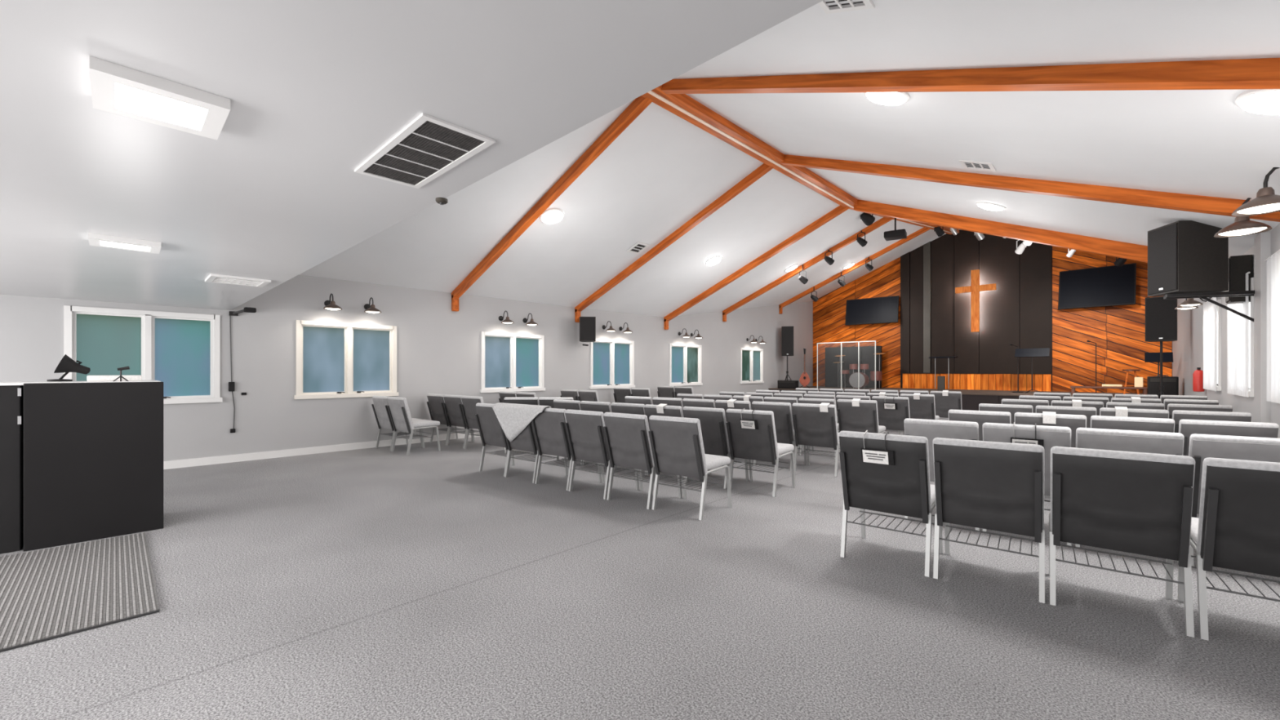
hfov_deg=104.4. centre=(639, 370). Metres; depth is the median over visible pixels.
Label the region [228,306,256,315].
camera
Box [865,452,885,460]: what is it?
print
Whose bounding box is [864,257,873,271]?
spotlight
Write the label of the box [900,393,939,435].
chair
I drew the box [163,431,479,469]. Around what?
baseboard
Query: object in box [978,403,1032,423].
chair
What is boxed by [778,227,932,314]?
roof beam
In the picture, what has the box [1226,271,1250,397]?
sheer curtain
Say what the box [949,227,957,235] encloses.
spotlight
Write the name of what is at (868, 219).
spotlight
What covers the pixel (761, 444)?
chair
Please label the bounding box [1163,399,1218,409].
chair
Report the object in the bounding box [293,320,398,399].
window
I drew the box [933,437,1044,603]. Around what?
chair
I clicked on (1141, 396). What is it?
chair
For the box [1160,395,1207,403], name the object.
chair
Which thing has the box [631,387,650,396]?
chair
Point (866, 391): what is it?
chair
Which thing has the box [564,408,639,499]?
chair
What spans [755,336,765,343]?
wall lamp
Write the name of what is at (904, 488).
chair
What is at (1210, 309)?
sheer curtain
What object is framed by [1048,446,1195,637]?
chair
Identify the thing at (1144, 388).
table
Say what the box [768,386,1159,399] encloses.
stage
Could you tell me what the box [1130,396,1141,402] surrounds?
card
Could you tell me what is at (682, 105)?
ridge beam
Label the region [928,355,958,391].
pulpit
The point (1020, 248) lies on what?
spotlight
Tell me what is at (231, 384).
cable
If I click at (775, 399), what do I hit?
chair
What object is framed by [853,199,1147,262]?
roof beam
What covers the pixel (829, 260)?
spotlight
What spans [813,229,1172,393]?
wall
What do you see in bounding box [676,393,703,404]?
chair
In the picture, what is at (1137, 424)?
chair
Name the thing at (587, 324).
loudspeaker
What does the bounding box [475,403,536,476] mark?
chair
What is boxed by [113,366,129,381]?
table microphone
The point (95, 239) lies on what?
recessed light
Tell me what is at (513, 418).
draped cloth
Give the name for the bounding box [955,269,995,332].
wall cross
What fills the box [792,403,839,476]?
chair
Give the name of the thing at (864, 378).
drum kit
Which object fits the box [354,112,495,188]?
ceiling vent
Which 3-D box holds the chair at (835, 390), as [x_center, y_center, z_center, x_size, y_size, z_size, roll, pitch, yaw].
[4.747,0.892,12.073,0.562,0.923,0.648,0,0,39]
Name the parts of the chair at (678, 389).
backrest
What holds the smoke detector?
attached to the ceiling at (314, 89)
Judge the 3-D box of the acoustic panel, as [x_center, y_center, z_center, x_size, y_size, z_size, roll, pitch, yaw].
[8.536,-0.145,19.953,2.205,1.630,0.120,0,0,43]
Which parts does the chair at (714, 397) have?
backrest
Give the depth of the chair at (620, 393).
12.64 m
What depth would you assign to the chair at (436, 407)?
9.17 m
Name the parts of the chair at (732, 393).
backrest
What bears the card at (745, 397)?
attached to the chair at (752, 398)
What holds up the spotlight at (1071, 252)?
hanging from the ceiling at (663, 170)
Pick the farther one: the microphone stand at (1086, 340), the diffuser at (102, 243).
the microphone stand at (1086, 340)
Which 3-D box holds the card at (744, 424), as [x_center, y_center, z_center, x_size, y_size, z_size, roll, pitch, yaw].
[1.199,0.525,5.428,0.205,0.221,0.104,0,0,39]
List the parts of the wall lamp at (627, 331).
lamp shade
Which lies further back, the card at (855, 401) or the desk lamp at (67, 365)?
the card at (855, 401)
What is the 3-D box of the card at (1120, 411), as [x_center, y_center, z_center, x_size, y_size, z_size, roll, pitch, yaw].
[5.491,0.469,5.666,0.100,0.113,0.096,0,0,39]
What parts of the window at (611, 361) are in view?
pane, sash, pane, sash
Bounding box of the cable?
[228,315,246,432]
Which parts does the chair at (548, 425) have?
post, leg, backrest, post, leg, leg, leg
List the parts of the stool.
leg, seat, leg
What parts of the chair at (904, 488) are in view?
leg, post, leg, backrest, post, leg, seat, seat rail, leg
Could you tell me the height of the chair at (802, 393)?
0.923 m
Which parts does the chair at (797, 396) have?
backrest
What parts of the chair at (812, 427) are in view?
post, leg, leg, backrest, post, leg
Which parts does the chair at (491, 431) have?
post, leg, backrest, post, leg, leg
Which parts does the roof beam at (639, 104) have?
post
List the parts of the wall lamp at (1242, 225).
lamp shade, bulb, arm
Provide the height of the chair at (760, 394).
0.923 m
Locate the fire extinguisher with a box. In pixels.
[1192,367,1204,391]
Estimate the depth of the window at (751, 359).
17.93 m
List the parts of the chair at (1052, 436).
backrest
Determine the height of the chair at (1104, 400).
0.923 m
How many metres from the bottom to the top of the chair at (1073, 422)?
0.923 m
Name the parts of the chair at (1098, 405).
backrest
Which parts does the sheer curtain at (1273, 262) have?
curtain rod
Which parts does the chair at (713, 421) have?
backrest, post, leg, leg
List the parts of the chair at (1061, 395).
backrest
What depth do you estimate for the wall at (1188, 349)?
10.01 m
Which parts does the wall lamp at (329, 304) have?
wall plate, arm, lamp shade, bulb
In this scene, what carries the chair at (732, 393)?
on the floor
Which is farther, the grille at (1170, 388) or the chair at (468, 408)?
the grille at (1170, 388)
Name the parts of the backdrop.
panel, panel, panel, panel, panel, panel, panel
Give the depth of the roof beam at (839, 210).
12.31 m
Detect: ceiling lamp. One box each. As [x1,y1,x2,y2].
[539,208,564,223]
[705,255,721,266]
[784,263,798,271]
[842,262,854,268]
[864,92,910,105]
[976,202,1005,210]
[1235,88,1279,115]
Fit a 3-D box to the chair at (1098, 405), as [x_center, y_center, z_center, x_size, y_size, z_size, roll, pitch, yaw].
[6.372,0.892,7.264,0.562,0.923,0.648,0,0,39]
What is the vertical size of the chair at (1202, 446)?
0.923 m
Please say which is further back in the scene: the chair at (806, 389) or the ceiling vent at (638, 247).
the chair at (806, 389)
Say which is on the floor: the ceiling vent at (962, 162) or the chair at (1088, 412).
the chair at (1088, 412)
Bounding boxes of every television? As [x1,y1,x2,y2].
[844,295,898,325]
[1057,262,1136,310]
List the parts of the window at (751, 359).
pane, sash, pane, sash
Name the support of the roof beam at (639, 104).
attached to the ceiling at (663, 170)
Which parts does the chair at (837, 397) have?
backrest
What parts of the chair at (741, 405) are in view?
backrest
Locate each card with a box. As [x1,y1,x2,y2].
[656,403,666,413]
[727,399,736,407]
[739,408,758,429]
[743,395,751,400]
[819,402,829,412]
[851,398,860,406]
[861,430,894,465]
[879,391,885,396]
[883,395,897,408]
[913,392,919,399]
[942,390,948,395]
[1010,422,1043,446]
[1042,411,1056,423]
[1071,399,1081,406]
[1115,406,1128,417]
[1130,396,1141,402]
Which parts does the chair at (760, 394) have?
backrest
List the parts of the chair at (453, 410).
post, leg, backrest, post, leg, leg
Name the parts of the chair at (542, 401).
backrest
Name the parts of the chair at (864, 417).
post, backrest, post, seat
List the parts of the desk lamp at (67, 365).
lamp shade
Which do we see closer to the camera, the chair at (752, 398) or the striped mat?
the striped mat
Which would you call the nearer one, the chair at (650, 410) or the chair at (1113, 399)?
the chair at (650, 410)
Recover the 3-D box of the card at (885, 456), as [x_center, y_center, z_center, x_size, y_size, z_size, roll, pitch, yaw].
[1.627,0.525,3.395,0.205,0.221,0.104,0,0,39]
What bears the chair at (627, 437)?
on the floor
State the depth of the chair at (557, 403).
7.24 m
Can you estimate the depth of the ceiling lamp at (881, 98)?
4.65 m
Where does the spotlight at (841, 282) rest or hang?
attached to the roof beam at (922, 230)
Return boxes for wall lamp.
[323,293,342,310]
[364,297,381,313]
[498,311,514,323]
[522,313,537,325]
[602,320,616,331]
[618,322,632,333]
[678,328,690,337]
[690,329,702,338]
[746,335,757,342]
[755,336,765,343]
[1174,297,1211,309]
[1177,297,1212,306]
[1213,197,1279,237]
[1231,167,1279,216]
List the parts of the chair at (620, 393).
backrest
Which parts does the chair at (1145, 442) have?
backrest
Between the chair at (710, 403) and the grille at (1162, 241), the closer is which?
the grille at (1162, 241)
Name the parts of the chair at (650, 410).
backrest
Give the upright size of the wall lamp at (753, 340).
0.277 m
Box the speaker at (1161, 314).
[1145,296,1177,342]
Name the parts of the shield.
post, post, post, post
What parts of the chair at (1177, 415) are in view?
post, backrest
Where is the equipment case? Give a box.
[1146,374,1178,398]
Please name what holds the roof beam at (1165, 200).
attached to the ceiling at (663, 170)
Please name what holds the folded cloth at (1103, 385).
on the table
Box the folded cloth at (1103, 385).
[1102,384,1122,386]
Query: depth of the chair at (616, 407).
6.51 m
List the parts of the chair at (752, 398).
backrest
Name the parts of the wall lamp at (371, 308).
wall plate, arm, lamp shade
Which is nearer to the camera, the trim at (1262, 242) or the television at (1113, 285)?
the trim at (1262, 242)
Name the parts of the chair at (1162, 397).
backrest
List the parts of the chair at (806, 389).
backrest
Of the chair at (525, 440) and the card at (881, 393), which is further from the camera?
the card at (881, 393)
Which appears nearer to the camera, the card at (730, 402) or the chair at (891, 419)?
the card at (730, 402)
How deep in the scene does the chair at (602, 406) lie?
6.87 m
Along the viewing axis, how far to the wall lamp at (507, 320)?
10.34 m
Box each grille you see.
[631,244,645,252]
[777,382,794,387]
[1147,222,1177,294]
[1150,382,1176,395]
[1225,257,1230,302]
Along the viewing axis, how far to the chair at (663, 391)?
13.83 m
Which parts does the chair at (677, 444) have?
post, leg, backrest, leg, post, leg, seat rail, seat, leg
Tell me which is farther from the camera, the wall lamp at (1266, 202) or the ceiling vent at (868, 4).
the wall lamp at (1266, 202)
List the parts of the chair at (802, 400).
leg, backrest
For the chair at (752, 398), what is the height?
0.923 m
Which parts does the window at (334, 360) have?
pane, sash, pane, sash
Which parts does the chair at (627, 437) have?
post, leg, backrest, leg, post, leg, leg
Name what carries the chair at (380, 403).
on the floor
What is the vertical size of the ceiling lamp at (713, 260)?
0.187 m
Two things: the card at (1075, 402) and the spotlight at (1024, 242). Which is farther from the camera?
the spotlight at (1024, 242)
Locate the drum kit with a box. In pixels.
[832,352,884,388]
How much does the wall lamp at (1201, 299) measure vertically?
0.304 m
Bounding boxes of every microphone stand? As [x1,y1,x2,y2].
[1008,343,1023,392]
[1086,340,1098,393]
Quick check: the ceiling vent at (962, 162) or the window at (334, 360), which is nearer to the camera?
the ceiling vent at (962, 162)
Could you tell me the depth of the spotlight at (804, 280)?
14.56 m
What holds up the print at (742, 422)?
attached to the card at (744, 424)
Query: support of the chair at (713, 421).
on the floor
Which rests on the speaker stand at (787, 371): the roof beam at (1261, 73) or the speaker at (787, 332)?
the speaker at (787, 332)
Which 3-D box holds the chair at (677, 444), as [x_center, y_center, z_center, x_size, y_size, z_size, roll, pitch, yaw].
[0.491,0.892,4.839,0.562,0.923,0.648,0,0,39]
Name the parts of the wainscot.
cap rail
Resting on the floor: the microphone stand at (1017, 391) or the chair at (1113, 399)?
the chair at (1113, 399)
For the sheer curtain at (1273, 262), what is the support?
hanging from the window
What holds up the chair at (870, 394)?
on the floor
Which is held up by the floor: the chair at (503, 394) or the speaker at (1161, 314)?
the chair at (503, 394)
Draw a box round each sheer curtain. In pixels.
[1202,297,1217,391]
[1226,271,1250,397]
[1264,249,1279,404]
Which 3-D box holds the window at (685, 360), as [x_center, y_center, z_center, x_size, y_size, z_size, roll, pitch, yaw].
[1.380,-0.175,15.174,0.145,1.260,1.600,0,0,43]
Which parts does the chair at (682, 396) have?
backrest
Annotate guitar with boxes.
[799,348,809,387]
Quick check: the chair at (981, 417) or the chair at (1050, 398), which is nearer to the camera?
the chair at (981, 417)
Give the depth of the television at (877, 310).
19.47 m
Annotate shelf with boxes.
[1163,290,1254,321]
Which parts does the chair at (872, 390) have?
backrest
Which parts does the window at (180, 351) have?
sash, pane, sash, pane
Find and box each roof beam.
[451,95,653,311]
[574,163,773,322]
[660,57,1279,93]
[663,205,850,329]
[722,217,893,321]
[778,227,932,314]
[780,154,1279,222]
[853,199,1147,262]
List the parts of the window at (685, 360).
pane, sash, pane, sash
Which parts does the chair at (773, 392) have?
backrest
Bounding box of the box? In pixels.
[1134,377,1142,386]
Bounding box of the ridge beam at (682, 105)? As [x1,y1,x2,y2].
[641,84,959,234]
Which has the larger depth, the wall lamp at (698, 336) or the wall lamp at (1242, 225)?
the wall lamp at (698, 336)
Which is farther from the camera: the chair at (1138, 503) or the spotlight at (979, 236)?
the spotlight at (979, 236)
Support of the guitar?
on the stage at (966, 392)
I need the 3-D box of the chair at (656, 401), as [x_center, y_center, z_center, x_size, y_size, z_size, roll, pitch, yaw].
[0.607,0.892,8.143,0.562,0.923,0.648,0,0,38]
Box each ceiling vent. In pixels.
[204,273,271,287]
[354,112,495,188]
[626,241,649,253]
[817,0,875,13]
[959,160,996,171]
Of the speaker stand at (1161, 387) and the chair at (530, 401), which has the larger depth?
the speaker stand at (1161, 387)
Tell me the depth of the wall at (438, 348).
8.76 m
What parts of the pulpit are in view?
rod, rod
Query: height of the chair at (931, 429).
0.923 m
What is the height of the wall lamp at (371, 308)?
0.277 m
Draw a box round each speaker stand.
[784,355,791,380]
[1158,341,1164,398]
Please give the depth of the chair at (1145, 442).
3.56 m
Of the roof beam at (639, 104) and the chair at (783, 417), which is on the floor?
the chair at (783, 417)
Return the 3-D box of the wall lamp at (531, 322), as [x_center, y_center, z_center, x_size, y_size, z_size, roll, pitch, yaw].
[-2.398,-1.120,10.847,0.405,0.277,0.270,0,0,43]
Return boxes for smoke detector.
[435,197,448,204]
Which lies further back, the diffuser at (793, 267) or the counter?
the diffuser at (793, 267)
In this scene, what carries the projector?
hanging from the ridge beam at (682, 105)
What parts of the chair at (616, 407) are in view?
backrest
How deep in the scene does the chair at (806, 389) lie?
12.20 m
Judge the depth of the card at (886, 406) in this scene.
8.20 m
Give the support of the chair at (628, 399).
on the floor
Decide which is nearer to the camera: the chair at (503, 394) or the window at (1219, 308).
the window at (1219, 308)
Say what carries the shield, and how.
on the stage at (966, 392)
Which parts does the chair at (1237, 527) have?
leg, seat, seat rail, leg, post, backrest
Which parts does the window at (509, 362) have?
pane, sash, pane, sash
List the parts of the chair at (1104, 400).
backrest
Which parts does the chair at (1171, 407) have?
backrest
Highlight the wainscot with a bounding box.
[902,373,1051,391]
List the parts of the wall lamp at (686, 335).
lamp shade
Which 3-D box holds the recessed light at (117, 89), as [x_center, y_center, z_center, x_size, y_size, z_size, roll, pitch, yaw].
[-1.562,-0.873,1.623,0.310,0.035,0.310,0,0,43]
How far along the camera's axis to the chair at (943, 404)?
10.40 m
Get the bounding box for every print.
[742,422,753,426]
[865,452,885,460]
[1014,441,1035,444]
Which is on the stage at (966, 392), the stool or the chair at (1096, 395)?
the stool
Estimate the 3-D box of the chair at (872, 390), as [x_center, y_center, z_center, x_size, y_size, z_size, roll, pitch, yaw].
[5.644,0.892,11.327,0.562,0.923,0.648,0,0,39]
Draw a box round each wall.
[0,275,813,461]
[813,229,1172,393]
[1172,223,1279,438]
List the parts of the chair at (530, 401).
backrest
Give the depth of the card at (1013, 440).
3.91 m
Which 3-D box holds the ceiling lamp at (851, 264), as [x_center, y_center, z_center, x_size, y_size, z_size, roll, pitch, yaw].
[7.237,-3.639,17.219,0.384,0.193,0.408,0,0,26]
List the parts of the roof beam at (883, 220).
post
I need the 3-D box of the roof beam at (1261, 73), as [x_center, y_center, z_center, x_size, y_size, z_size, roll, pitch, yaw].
[2.178,-2.490,4.272,5.310,2.140,0.120,0,0,43]
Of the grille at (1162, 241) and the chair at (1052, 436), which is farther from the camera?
the grille at (1162, 241)
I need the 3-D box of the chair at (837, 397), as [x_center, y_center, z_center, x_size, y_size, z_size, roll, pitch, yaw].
[3.857,0.892,8.814,0.562,0.923,0.648,0,0,38]
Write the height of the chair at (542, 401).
0.923 m
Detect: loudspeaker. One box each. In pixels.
[579,316,595,346]
[1147,220,1228,296]
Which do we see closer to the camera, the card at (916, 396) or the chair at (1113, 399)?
the chair at (1113, 399)
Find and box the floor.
[0,417,1279,719]
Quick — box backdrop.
[900,230,1051,391]
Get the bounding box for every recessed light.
[88,232,161,253]
[89,56,230,140]
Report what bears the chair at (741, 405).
on the floor
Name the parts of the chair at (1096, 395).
backrest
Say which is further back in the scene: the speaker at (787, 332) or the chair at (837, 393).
the speaker at (787, 332)
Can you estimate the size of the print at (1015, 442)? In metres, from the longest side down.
0.131 x 0.045 x 0.002 m
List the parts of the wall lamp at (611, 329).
lamp shade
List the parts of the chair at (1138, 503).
leg, leg, post, backrest, leg, post, leg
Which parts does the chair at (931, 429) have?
backrest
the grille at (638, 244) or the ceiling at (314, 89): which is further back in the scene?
the grille at (638, 244)
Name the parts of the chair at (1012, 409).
backrest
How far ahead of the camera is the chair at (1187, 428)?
4.22 m
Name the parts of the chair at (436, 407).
post, leg, backrest, post, leg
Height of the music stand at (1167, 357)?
1.137 m
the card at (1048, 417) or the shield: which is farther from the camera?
the shield
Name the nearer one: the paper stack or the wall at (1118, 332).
the paper stack
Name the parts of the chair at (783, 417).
backrest, post, leg, leg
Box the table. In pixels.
[1070,386,1146,395]
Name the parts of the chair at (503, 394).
backrest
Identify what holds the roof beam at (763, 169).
attached to the ceiling at (663, 170)
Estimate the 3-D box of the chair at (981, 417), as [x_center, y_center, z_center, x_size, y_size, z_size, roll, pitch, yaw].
[3.817,0.892,5.556,0.562,0.923,0.648,0,0,39]
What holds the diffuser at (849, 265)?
attached to the ceiling lamp at (851, 264)
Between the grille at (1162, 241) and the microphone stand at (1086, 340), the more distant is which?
the microphone stand at (1086, 340)
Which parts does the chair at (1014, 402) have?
backrest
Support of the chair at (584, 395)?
on the floor
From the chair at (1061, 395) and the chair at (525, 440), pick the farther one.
the chair at (1061, 395)
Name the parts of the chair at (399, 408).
post, leg, backrest, post, leg, leg, seat rail, seat, leg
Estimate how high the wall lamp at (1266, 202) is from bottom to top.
0.373 m
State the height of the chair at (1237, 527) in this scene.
0.923 m
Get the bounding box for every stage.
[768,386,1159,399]
[768,389,1019,410]
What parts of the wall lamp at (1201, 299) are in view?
lamp shade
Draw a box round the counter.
[0,380,163,554]
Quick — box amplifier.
[777,379,798,388]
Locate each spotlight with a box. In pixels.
[798,264,808,284]
[810,286,817,302]
[823,248,834,265]
[837,271,845,286]
[856,230,867,246]
[860,212,875,226]
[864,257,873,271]
[933,226,944,236]
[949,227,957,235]
[973,231,984,240]
[1014,240,1026,254]
[1022,240,1031,245]
[1066,248,1075,257]
[1113,257,1127,266]
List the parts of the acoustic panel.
foam panel, foam panel, foam panel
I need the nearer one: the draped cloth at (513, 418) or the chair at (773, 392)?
the draped cloth at (513, 418)
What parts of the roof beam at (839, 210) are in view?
post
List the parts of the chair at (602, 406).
backrest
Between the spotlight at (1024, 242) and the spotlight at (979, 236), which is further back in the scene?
the spotlight at (979, 236)
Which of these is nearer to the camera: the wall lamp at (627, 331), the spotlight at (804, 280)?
the wall lamp at (627, 331)
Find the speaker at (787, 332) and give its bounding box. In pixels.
[781,326,793,355]
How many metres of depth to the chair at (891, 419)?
8.23 m
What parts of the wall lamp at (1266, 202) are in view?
lamp shade, bulb, arm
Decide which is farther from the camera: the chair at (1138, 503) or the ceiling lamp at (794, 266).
the ceiling lamp at (794, 266)
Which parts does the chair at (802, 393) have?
backrest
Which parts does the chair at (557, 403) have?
backrest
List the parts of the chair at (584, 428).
post, leg, backrest, leg, post, leg, leg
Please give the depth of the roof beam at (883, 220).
14.59 m
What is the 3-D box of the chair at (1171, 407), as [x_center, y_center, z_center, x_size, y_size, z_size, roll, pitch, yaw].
[7.284,0.892,6.530,0.562,0.923,0.648,0,0,39]
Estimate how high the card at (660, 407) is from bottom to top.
0.113 m
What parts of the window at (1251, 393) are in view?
sash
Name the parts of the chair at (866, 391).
backrest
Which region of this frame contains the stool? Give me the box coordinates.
[1122,368,1140,394]
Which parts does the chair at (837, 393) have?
backrest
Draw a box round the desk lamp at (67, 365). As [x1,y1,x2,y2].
[46,354,90,381]
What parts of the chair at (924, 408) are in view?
backrest, post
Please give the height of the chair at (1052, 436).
0.923 m
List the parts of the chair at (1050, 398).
backrest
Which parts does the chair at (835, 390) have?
backrest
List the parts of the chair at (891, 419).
backrest, post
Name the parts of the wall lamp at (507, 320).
lamp shade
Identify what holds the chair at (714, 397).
on the floor
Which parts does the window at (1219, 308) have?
sash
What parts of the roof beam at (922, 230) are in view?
post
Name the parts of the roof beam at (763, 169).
post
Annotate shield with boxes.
[817,340,875,389]
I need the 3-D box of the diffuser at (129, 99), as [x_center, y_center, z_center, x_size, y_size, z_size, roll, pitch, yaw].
[-1.562,-0.875,1.623,0.210,0.020,0.210,0,0,43]
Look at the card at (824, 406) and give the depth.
6.32 m
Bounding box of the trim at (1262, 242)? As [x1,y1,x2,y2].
[1253,231,1271,422]
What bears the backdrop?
attached to the wall at (1118, 332)
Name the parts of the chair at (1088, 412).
backrest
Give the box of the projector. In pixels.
[884,217,906,240]
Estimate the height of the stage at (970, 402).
0.650 m
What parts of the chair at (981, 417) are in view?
backrest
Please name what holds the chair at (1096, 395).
on the floor
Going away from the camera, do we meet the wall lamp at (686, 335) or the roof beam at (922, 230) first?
the wall lamp at (686, 335)
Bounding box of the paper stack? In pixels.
[86,375,142,381]
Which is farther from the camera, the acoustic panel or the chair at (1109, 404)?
the acoustic panel
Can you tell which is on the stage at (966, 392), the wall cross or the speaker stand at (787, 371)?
the speaker stand at (787, 371)
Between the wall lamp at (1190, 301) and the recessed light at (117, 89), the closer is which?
the recessed light at (117, 89)
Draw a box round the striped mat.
[0,532,159,652]
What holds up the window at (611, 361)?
in the wall at (438, 348)
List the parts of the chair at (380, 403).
post, leg, backrest, post, leg, leg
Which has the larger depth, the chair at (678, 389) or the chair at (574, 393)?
the chair at (678, 389)
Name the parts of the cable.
cord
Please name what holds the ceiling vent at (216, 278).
in the ceiling at (314, 89)
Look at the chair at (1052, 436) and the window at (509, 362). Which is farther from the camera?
the window at (509, 362)
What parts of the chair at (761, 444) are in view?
post, leg, leg, backrest, post, leg, seat rail, seat, leg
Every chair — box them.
[371,395,422,451]
[386,396,440,455]
[426,393,472,444]
[443,394,479,448]
[461,395,484,448]
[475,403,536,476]
[498,391,516,403]
[503,397,538,453]
[504,421,568,483]
[515,391,536,397]
[531,407,601,490]
[538,397,573,408]
[552,399,582,464]
[560,389,578,400]
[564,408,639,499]
[577,389,599,401]
[579,400,612,465]
[603,412,682,509]
[610,402,647,475]
[613,387,631,403]
[624,395,653,404]
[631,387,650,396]
[644,404,683,475]
[648,415,732,520]
[652,396,683,413]
[657,386,675,397]
[674,386,693,398]
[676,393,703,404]
[682,398,715,409]
[682,406,748,488]
[703,394,732,406]
[715,400,752,466]
[719,391,744,399]
[725,408,795,497]
[733,395,777,443]
[746,392,773,399]
[751,401,806,471]
[755,390,780,396]
[764,396,810,455]
[773,393,803,403]
[780,390,806,397]
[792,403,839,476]
[795,387,818,394]
[798,397,839,459]
[804,394,838,422]
[807,391,837,415]
[819,388,843,405]
[835,391,866,399]
[835,395,870,432]
[837,399,885,459]
[839,431,942,577]
[844,389,870,395]
[866,392,904,435]
[871,389,897,431]
[871,395,910,435]
[899,390,928,395]
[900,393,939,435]
[903,417,979,530]
[930,391,961,419]
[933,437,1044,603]
[948,409,1011,440]
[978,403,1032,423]
[982,422,1071,546]
[1001,399,1048,413]
[1014,412,1086,447]
[1018,395,1061,405]
[1033,392,1071,400]
[1035,405,1096,427]
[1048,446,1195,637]
[1051,400,1103,415]
[1062,396,1108,407]
[1072,393,1112,401]
[1075,427,1184,564]
[1090,415,1174,432]
[1099,407,1168,418]
[1106,401,1164,409]
[1111,397,1161,403]
[1114,394,1158,398]
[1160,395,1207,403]
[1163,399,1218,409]
[1167,403,1232,418]
[1172,409,1251,432]
[1177,457,1279,640]
[1178,419,1279,456]
[1188,433,1279,566]
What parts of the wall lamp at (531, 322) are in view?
lamp shade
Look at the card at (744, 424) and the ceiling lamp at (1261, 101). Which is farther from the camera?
the card at (744, 424)
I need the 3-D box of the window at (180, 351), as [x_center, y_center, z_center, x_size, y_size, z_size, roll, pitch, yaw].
[-6.638,-0.175,6.701,0.145,1.260,1.530,0,0,43]
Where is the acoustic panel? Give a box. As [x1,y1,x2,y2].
[825,346,881,387]
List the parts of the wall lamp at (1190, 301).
bulb, lamp shade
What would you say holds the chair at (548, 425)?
on the floor
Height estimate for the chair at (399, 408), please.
0.923 m
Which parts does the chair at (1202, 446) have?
leg, post, backrest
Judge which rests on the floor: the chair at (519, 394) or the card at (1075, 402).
the chair at (519, 394)
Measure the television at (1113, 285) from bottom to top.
1.228 m
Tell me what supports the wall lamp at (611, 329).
attached to the wall at (438, 348)
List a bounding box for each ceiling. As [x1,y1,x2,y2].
[0,0,823,310]
[298,0,1279,317]
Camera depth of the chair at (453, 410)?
8.80 m
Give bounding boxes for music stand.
[1014,347,1049,393]
[1144,351,1173,376]
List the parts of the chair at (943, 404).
backrest, post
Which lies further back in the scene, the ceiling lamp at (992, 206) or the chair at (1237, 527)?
the ceiling lamp at (992, 206)
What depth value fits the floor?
2.76 m
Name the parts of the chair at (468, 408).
post, leg, backrest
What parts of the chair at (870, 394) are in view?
backrest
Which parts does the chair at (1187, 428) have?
post, backrest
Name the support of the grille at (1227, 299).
attached to the wall speaker at (1238, 265)
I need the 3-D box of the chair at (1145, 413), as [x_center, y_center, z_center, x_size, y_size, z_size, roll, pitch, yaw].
[5.761,0.892,5.842,0.562,0.923,0.648,0,0,39]
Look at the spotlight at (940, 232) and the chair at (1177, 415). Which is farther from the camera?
the spotlight at (940, 232)
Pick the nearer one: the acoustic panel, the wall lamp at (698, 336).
the wall lamp at (698, 336)
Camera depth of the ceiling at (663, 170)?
6.36 m
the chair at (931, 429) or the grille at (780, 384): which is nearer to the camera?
the chair at (931, 429)
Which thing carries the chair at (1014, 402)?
on the floor
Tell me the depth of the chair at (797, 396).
9.29 m
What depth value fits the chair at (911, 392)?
10.74 m
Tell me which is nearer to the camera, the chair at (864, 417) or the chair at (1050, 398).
the chair at (864, 417)
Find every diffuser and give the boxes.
[99,240,150,249]
[115,82,207,128]
[786,265,797,271]
[844,263,853,268]
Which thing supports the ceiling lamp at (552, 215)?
attached to the ceiling at (663, 170)
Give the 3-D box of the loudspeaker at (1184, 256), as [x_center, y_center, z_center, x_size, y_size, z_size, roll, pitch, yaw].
[6.730,-1.370,6.102,0.558,0.840,0.460,0,0,11]
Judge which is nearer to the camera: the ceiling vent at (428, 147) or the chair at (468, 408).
the ceiling vent at (428, 147)
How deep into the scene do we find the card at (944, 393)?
10.35 m
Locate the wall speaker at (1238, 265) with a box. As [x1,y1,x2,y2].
[1225,254,1252,304]
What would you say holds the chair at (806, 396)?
on the floor
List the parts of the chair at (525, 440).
post, leg, post, leg, leg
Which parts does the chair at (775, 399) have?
backrest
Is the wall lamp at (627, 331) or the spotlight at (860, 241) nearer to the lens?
the wall lamp at (627, 331)
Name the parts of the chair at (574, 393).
backrest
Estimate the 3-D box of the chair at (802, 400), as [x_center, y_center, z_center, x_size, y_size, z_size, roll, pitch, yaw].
[2.916,0.892,7.921,0.562,0.923,0.648,0,0,39]
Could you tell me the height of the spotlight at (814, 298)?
0.569 m
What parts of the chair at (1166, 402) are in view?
backrest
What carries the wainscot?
attached to the wall at (1118, 332)
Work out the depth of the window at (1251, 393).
6.16 m
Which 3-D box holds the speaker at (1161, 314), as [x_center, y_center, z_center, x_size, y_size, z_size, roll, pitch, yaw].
[11.811,-1.164,11.252,0.378,0.997,0.501,0,0,-42]
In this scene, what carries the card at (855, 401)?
attached to the chair at (864, 417)
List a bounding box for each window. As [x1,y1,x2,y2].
[63,305,222,404]
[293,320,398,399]
[480,331,545,392]
[589,338,635,389]
[668,342,702,386]
[740,347,764,383]
[1216,298,1221,391]
[1248,277,1253,396]
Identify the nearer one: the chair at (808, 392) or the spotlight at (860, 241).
the chair at (808, 392)
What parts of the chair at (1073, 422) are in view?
backrest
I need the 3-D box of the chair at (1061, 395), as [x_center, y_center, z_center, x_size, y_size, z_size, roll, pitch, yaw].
[8.222,0.892,9.923,0.562,0.923,0.648,0,0,39]
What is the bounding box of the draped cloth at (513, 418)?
[491,402,551,442]
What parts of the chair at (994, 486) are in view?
leg, post, leg, backrest, post, leg, leg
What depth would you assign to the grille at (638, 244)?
10.10 m

